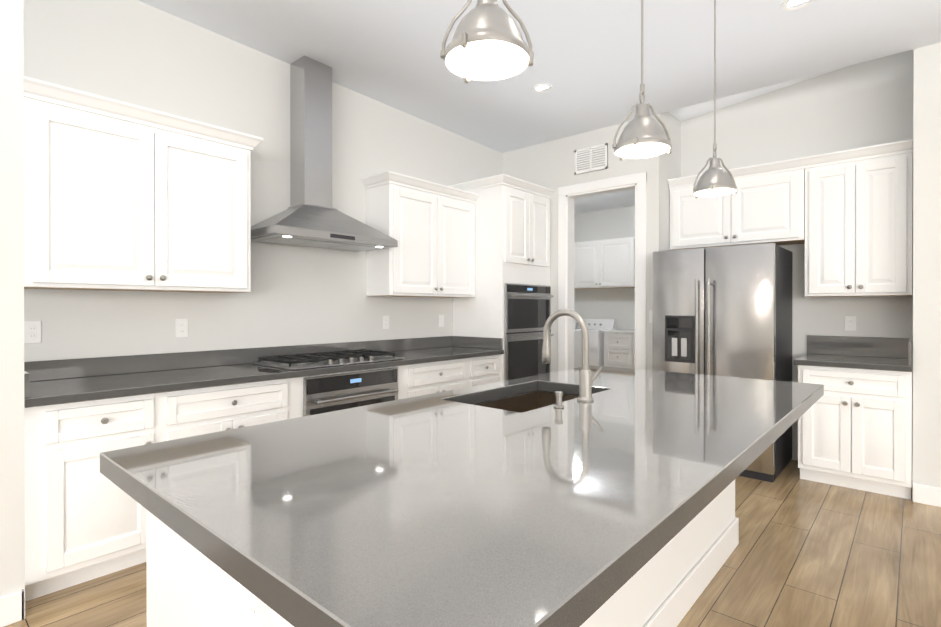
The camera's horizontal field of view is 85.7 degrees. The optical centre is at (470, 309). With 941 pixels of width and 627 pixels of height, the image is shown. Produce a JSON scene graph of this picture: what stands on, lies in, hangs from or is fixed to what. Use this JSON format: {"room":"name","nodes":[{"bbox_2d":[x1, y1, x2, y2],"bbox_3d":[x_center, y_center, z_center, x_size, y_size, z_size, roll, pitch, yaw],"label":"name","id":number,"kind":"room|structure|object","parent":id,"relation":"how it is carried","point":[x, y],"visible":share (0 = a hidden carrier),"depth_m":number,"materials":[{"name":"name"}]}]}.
{"room":"kitchen","nodes":[
{"label":"kitchen","id":0,"kind":"room"},
{"bbox_2d":[0,0,24,595],"bbox_3d":[-3.894,-0.356,0.439,0.830,3.312,5.200,0,0,41],"label":"wall","id":1,"kind":"structure","parent":0,"point":[12,514],"depth_m":2.09,"materials":[{"name":"white paint"}]},
{"bbox_2d":[0,589,24,626],"bbox_3d":[-3.520,1.238,0.248,0.041,0.125,5.000,0,0,41],"label":"baseboard","id":2,"kind":"structure","parent":1,"relation":"attached to","point":[12,607],"depth_m":2.08,"materials":[{"name":"white wood"}]},
{"bbox_2d":[23,0,502,361],"bbox_3d":[-1.066,-0.295,4.177,0.150,3.166,4.150,0,0,41],"label":"wall","id":3,"kind":"structure","parent":0,"point":[137,52],"depth_m":3.48,"materials":[{"name":"white paint"}]},
{"bbox_2d":[24,321,40,343],"bbox_3d":[-2.295,0.120,2.656,0.008,0.117,0.072,0,0,41],"label":"electrical outlet plate","id":4,"kind":"object","parent":3,"relation":"attached to","point":[32,332],"depth_m":2.65,"materials":[{"name":"white plastic"}]},
{"bbox_2d":[23,76,262,292],"bbox_3d":[-1.847,-0.598,2.898,0.357,0.982,1.192,0,0,41],"label":"upper cabinet","id":5,"kind":"object","parent":3,"relation":"attached to","point":[121,195],"visible":0.94,"depth_m":2.71,"materials":[{"name":"white wood"}]},
{"bbox_2d":[175,319,187,337],"bbox_3d":[-1.820,0.118,3.197,0.008,0.117,0.072,0,0,41],"label":"electrical outlet plate","id":6,"kind":"object","parent":3,"relation":"attached to","point":[181,325],"depth_m":3.19,"materials":[{"name":"white plastic"}]},
{"bbox_2d":[251,55,397,251],"bbox_3d":[-1.070,-1.143,3.672,0.499,1.352,0.990,0,0,41],"label":"range hood","id":7,"kind":"object","parent":3,"relation":"attached to","point":[310,216],"visible":0.96,"depth_m":3.67,"materials":[{"name":"silver metal"}]},
{"bbox_2d":[383,316,388,328],"bbox_3d":[-0.738,0.115,4.430,0.008,0.117,0.072,0,0,41],"label":"electrical outlet plate","id":8,"kind":"object","parent":3,"relation":"attached to","point":[385,318],"depth_m":4.43,"materials":[{"name":"white plastic"}]},
{"bbox_2d":[361,171,479,297],"bbox_3d":[-0.414,-0.603,4.530,0.357,0.982,1.111,0,0,41],"label":"upper cabinet","id":9,"kind":"object","parent":3,"relation":"attached to","point":[429,226],"visible":1,"depth_m":4.30,"materials":[{"name":"white wood"}]},
{"bbox_2d":[439,315,443,326],"bbox_3d":[-0.283,0.113,4.947,0.010,0.117,0.072,0,0,41],"label":"electrical outlet plate","id":10,"kind":"object","parent":3,"relation":"attached to","point":[441,317],"depth_m":4.94,"materials":[{"name":"white plastic"}]},
{"bbox_2d":[4,460,940,626],"bbox_3d":[0.833,1.321,1.684,10.400,0.050,13.300,0,0,41],"label":"floor","id":11,"kind":"structure","parent":0,"point":[806,553],"depth_m":2.47,"materials":[{"name":"brown wood"}]},
{"bbox_2d":[24,392,163,601],"bbox_3d":[-1.968,0.856,2.566,0.617,0.874,0.527,0,0,41],"label":"base cabinet","id":12,"kind":"object","parent":11,"relation":"on","point":[85,519],"depth_m":2.32,"materials":[{"name":"white wood"}]},
{"bbox_2d":[24,336,503,407],"bbox_3d":[-1.033,0.342,3.603,0.653,0.144,3.322,0,0,41],"label":"countertop","id":13,"kind":"structure","parent":12,"relation":"on","point":[54,382],"depth_m":3.01,"materials":[{"name":"grey stone"}]},
{"bbox_2d":[253,349,404,369],"bbox_3d":[-0.987,0.349,3.624,0.530,0.048,0.910,0,0,41],"label":"cooktop","id":14,"kind":"object","parent":13,"relation":"in","point":[315,360],"visible":1,"depth_m":3.47,"materials":[{"name":"silver metal"}]},
{"bbox_2d":[164,378,291,440],"bbox_3d":[-1.567,0.854,3.024,0.617,0.874,0.690,0,0,41],"label":"base cabinet","id":15,"kind":"object","parent":11,"relation":"on","point":[200,411],"depth_m":2.80,"materials":[{"name":"white wood"}]},
{"bbox_2d":[292,364,419,418],"bbox_3d":[-1.016,0.852,3.651,0.617,0.874,1.104,0,0,41],"label":"base cabinet","id":16,"kind":"object","parent":11,"relation":"on","point":[408,375],"depth_m":3.78,"materials":[{"name":"white wood"}]},
{"bbox_2d":[303,367,398,416],"bbox_3d":[-0.767,0.787,3.432,0.085,0.717,0.760,0,0,41],"label":"oven","id":17,"kind":"object","parent":16,"relation":"in","point":[330,393],"visible":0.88,"depth_m":3.39,"materials":[{"name":"silver metal"}]},
{"bbox_2d":[146,390,738,626],"bbox_3d":[0.359,0.866,1.991,1.021,0.857,2.673,0,0,41],"label":"kitchen island","id":18,"kind":"object","parent":11,"relation":"on","point":[189,585],"visible":0.12,"depth_m":1.66,"materials":[{"name":"white wood"}]},
{"bbox_2d":[247,590,262,626],"bbox_3d":[-0.468,0.633,1.100,0.072,0.117,0.008,0,0,41],"label":"electrical outlet plate","id":19,"kind":"object","parent":18,"relation":"attached to","point":[252,612],"depth_m":1.10,"materials":[{"name":"white plastic"}]},
{"bbox_2d":[100,365,823,626],"bbox_3d":[0.394,0.407,1.947,1.285,0.055,2.720,0,0,41],"label":"island countertop","id":20,"kind":"structure","parent":18,"relation":"on","point":[454,508],"depth_m":1.07,"materials":[{"name":"grey stone"}]},
{"bbox_2d":[477,391,578,412],"bbox_3d":[0.273,0.535,2.279,0.412,0.198,0.732,0,0,41],"label":"undermount sink","id":21,"kind":"object","parent":20,"relation":"in","point":[528,401],"depth_m":2.58,"materials":[{"name":"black metal"}]},
{"bbox_2d":[542,309,602,407],"bbox_3d":[0.367,0.189,2.101,0.256,0.380,0.297,0,0,41],"label":"faucet","id":22,"kind":"object","parent":20,"relation":"on","point":[586,378],"visible":1,"depth_m":2.09,"materials":[{"name":"silver metal"}]},
{"bbox_2d":[420,358,471,395],"bbox_3d":[-0.469,0.851,4.275,0.617,0.874,0.680,0,0,41],"label":"base cabinet","id":23,"kind":"object","parent":11,"relation":"on","point":[439,376],"depth_m":4.12,"materials":[{"name":"white wood"}]},
{"bbox_2d":[472,355,498,385],"bbox_3d":[-0.098,0.849,4.698,0.617,0.874,0.445,0,0,41],"label":"base cabinet","id":24,"kind":"object","parent":11,"relation":"on","point":[485,369],"depth_m":4.50,"materials":[{"name":"white wood"}]},
{"bbox_2d":[449,174,554,381],"bbox_3d":[0.328,0.030,5.131,0.682,2.510,0.871,0,0,41],"label":"tall cabinet","id":25,"kind":"object","parent":11,"relation":"on","point":[512,230],"visible":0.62,"depth_m":4.82,"materials":[{"name":"white wood"}]},
{"bbox_2d":[504,283,553,380],"bbox_3d":[0.595,0.228,4.934,0.088,0.935,0.760,0,0,41],"label":"wall oven","id":26,"kind":"object","parent":25,"relation":"in","point":[527,311],"visible":0.85,"depth_m":4.87,"materials":[{"name":"silver metal"}]},
{"bbox_2d":[574,319,577,328],"bbox_3d":[1.511,0.722,9.243,0.685,1.100,0.680,0,0,41],"label":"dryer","id":27,"kind":"object","parent":11,"relation":"on","point":[575,324],"visible":0.02,"depth_m":9.20,"materials":[{"name":"white metal"}]},
{"bbox_2d":[574,319,615,367],"bbox_3d":[2.052,0.724,8.768,0.685,1.100,0.680,0,0,41],"label":"washer","id":28,"kind":"object","parent":11,"relation":"on","point":[596,327],"visible":0.42,"depth_m":8.50,"materials":[{"name":"white metal"}]},
{"bbox_2d":[602,329,634,368],"bbox_3d":[2.569,0.810,8.360,0.540,0.930,0.662,0,0,41],"label":"base cabinet","id":29,"kind":"object","parent":11,"relation":"on","point":[619,348],"visible":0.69,"depth_m":8.13,"materials":[{"name":"white wood"}]},
{"bbox_2d":[652,243,792,482],"bbox_3d":[2.127,0.398,4.301,0.910,1.780,0.835,0,0,41],"label":"refrigerator","id":30,"kind":"object","parent":11,"relation":"on","point":[723,311],"visible":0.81,"depth_m":3.98,"materials":[{"name":"grey metal"}]},
{"bbox_2d":[798,365,911,498],"bbox_3d":[2.876,0.852,3.793,0.644,0.874,0.642,0,0,41],"label":"base cabinet","id":31,"kind":"object","parent":11,"relation":"on","point":[854,428],"visible":0.92,"depth_m":3.55,"materials":[{"name":"white wood"}]},
{"bbox_2d":[793,335,911,371],"bbox_3d":[2.867,0.316,3.797,0.666,0.194,0.647,0,0,41],"label":"countertop","id":32,"kind":"structure","parent":31,"relation":"on","point":[883,353],"depth_m":3.90,"materials":[{"name":"grey stone"}]},
{"bbox_2d":[138,0,940,213],"bbox_3d":[0.833,-2.015,1.674,10.400,0.562,13.300,0,0,41],"label":"ceiling","id":33,"kind":"structure","parent":0,"point":[587,61],"depth_m":3.45,"materials":[{"name":"white paint"}]},
{"bbox_2d":[440,0,533,82],"bbox_3d":[0.034,-1.189,1.123,0.192,1.299,0.196,0,0,41],"label":"pendant light","id":34,"kind":"object","parent":33,"relation":"hanging from","point":[487,43],"visible":1,"depth_m":1.08,"materials":[{"name":"silver metal"}]},
{"bbox_2d":[532,84,552,92],"bbox_3d":[0.578,-1.773,4.067,0.168,0.012,0.168,0,0,41],"label":"recessed light","id":35,"kind":"object","parent":33,"relation":"in","point":[537,88],"visible":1,"depth_m":4.06,"materials":[{"name":"white plastic"}]},
{"bbox_2d":[612,0,671,160],"bbox_3d":[0.595,-1.179,1.762,0.192,1.275,0.196,0,0,41],"label":"pendant light","id":36,"kind":"object","parent":33,"relation":"hanging from","point":[643,134],"visible":1,"depth_m":1.73,"materials":[{"name":"silver metal"}]},
{"bbox_2d":[693,0,736,197],"bbox_3d":[1.155,-1.169,2.400,0.192,1.251,0.196,0,0,41],"label":"pendant light","id":37,"kind":"object","parent":33,"relation":"hanging from","point":[715,179],"visible":1,"depth_m":2.38,"materials":[{"name":"silver metal"}]},
{"bbox_2d":[781,0,813,10],"bbox_3d":[1.885,-1.769,2.919,0.168,0.012,0.168,0,0,41],"label":"recessed light","id":38,"kind":"object","parent":33,"relation":"in","point":[786,5],"visible":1,"depth_m":2.94,"materials":[{"name":"white plastic"}]},
{"bbox_2d":[503,121,636,371],"bbox_3d":[0.158,-0.233,5.944,3.760,3.030,0.120,0,0,41],"label":"wall","id":39,"kind":"structure","parent":0,"point":[549,164],"depth_m":5.23,"materials":[{"name":"white paint"}]},
{"bbox_2d":[574,143,607,174],"bbox_3d":[1.175,-1.465,4.954,0.350,0.240,0.020,0,0,41],"label":"air vent","id":40,"kind":"object","parent":39,"relation":"in","point":[590,159],"visible":1,"depth_m":4.95,"materials":[{"name":"white metal"}]},
{"bbox_2d":[558,172,646,370],"bbox_3d":[1.292,0.021,4.948,0.920,2.530,0.158,0,0,41],"label":"door frame","id":41,"kind":"structure","parent":39,"relation":"attached to","point":[568,195],"depth_m":4.98,"materials":[{"name":"white wood"}]},
{"bbox_2d":[574,206,634,328],"bbox_3d":[2.675,-0.241,8.811,3.760,3.030,0.150,0,0,41],"label":"wall","id":42,"kind":"structure","parent":0,"point":[618,304],"depth_m":8.94,"materials":[{"name":"white paint"}]},
{"bbox_2d":[574,240,601,288],"bbox_3d":[2.080,-0.777,9.008,0.724,0.820,0.325,0,0,41],"label":"upper cabinet","id":43,"kind":"object","parent":42,"relation":"attached to","point":[587,254],"depth_m":8.83,"materials":[{"name":"white wood"}]},
{"bbox_2d":[602,237,634,288],"bbox_3d":[2.528,-0.776,8.615,0.724,0.820,0.325,0,0,41],"label":"upper cabinet","id":44,"kind":"object","parent":42,"relation":"attached to","point":[604,264],"depth_m":8.45,"materials":[{"name":"white wood"}]},
{"bbox_2d":[637,112,680,369],"bbox_3d":[2.909,-0.468,6.076,0.200,3.500,3.950,0,0,41],"label":"wall","id":45,"kind":"structure","parent":0,"point":[661,170],"depth_m":4.59,"materials":[{"name":"white paint"}]},
{"bbox_2d":[649,310,652,322],"bbox_3d":[1.641,0.067,4.556,0.072,0.117,0.010,0,0,41],"label":"electrical outlet plate","id":46,"kind":"object","parent":45,"relation":"attached to","point":[650,311],"depth_m":4.57,"materials":[{"name":"white plastic"}]},
{"bbox_2d":[668,66,846,121],"bbox_3d":[2.509,-1.935,4.168,1.710,0.225,0.560,0,0,41],"label":"ceiling","id":47,"kind":"structure","parent":0,"point":[686,113],"depth_m":4.55,"materials":[{"name":"white paint"}]},
{"bbox_2d":[681,49,913,470],"bbox_3d":[2.740,-0.463,4.435,1.710,3.500,0.140,0,0,41],"label":"wall","id":48,"kind":"structure","parent":0,"point":[864,104],"depth_m":4.20,"materials":[{"name":"white paint"}]},
{"bbox_2d":[668,157,803,249],"bbox_3d":[2.341,-0.873,4.469,1.053,0.640,0.325,0,0,41],"label":"upper cabinet","id":49,"kind":"object","parent":48,"relation":"attached to","point":[767,206],"depth_m":4.27,"materials":[{"name":"white wood"}]},
{"bbox_2d":[845,316,855,330],"bbox_3d":[3.048,0.116,4.068,0.072,0.117,0.008,0,0,41],"label":"electrical outlet plate","id":50,"kind":"object","parent":48,"relation":"attached to","point":[850,321],"depth_m":4.06,"materials":[{"name":"white plastic"}]},
{"bbox_2d":[800,139,912,296],"bbox_3d":[2.981,-0.647,3.907,0.644,1.090,0.325,0,0,41],"label":"upper cabinet","id":51,"kind":"object","parent":48,"relation":"attached to","point":[845,217],"depth_m":3.77,"materials":[{"name":"white wood"}]},
{"bbox_2d":[912,43,940,487],"bbox_3d":[4.976,-0.456,2.101,4.730,3.500,0.700,0,0,41],"label":"wall","id":52,"kind":"structure","parent":0,"point":[927,275],"depth_m":3.35,"materials":[{"name":"white paint"}]},
{"bbox_2d":[912,483,940,506],"bbox_3d":[4.665,1.232,1.903,4.530,0.125,0.016,0,0,41],"label":"baseboard","id":53,"kind":"structure","parent":52,"relation":"attached to","point":[923,494],"depth_m":3.34,"materials":[{"name":"white wood"}]}
]}

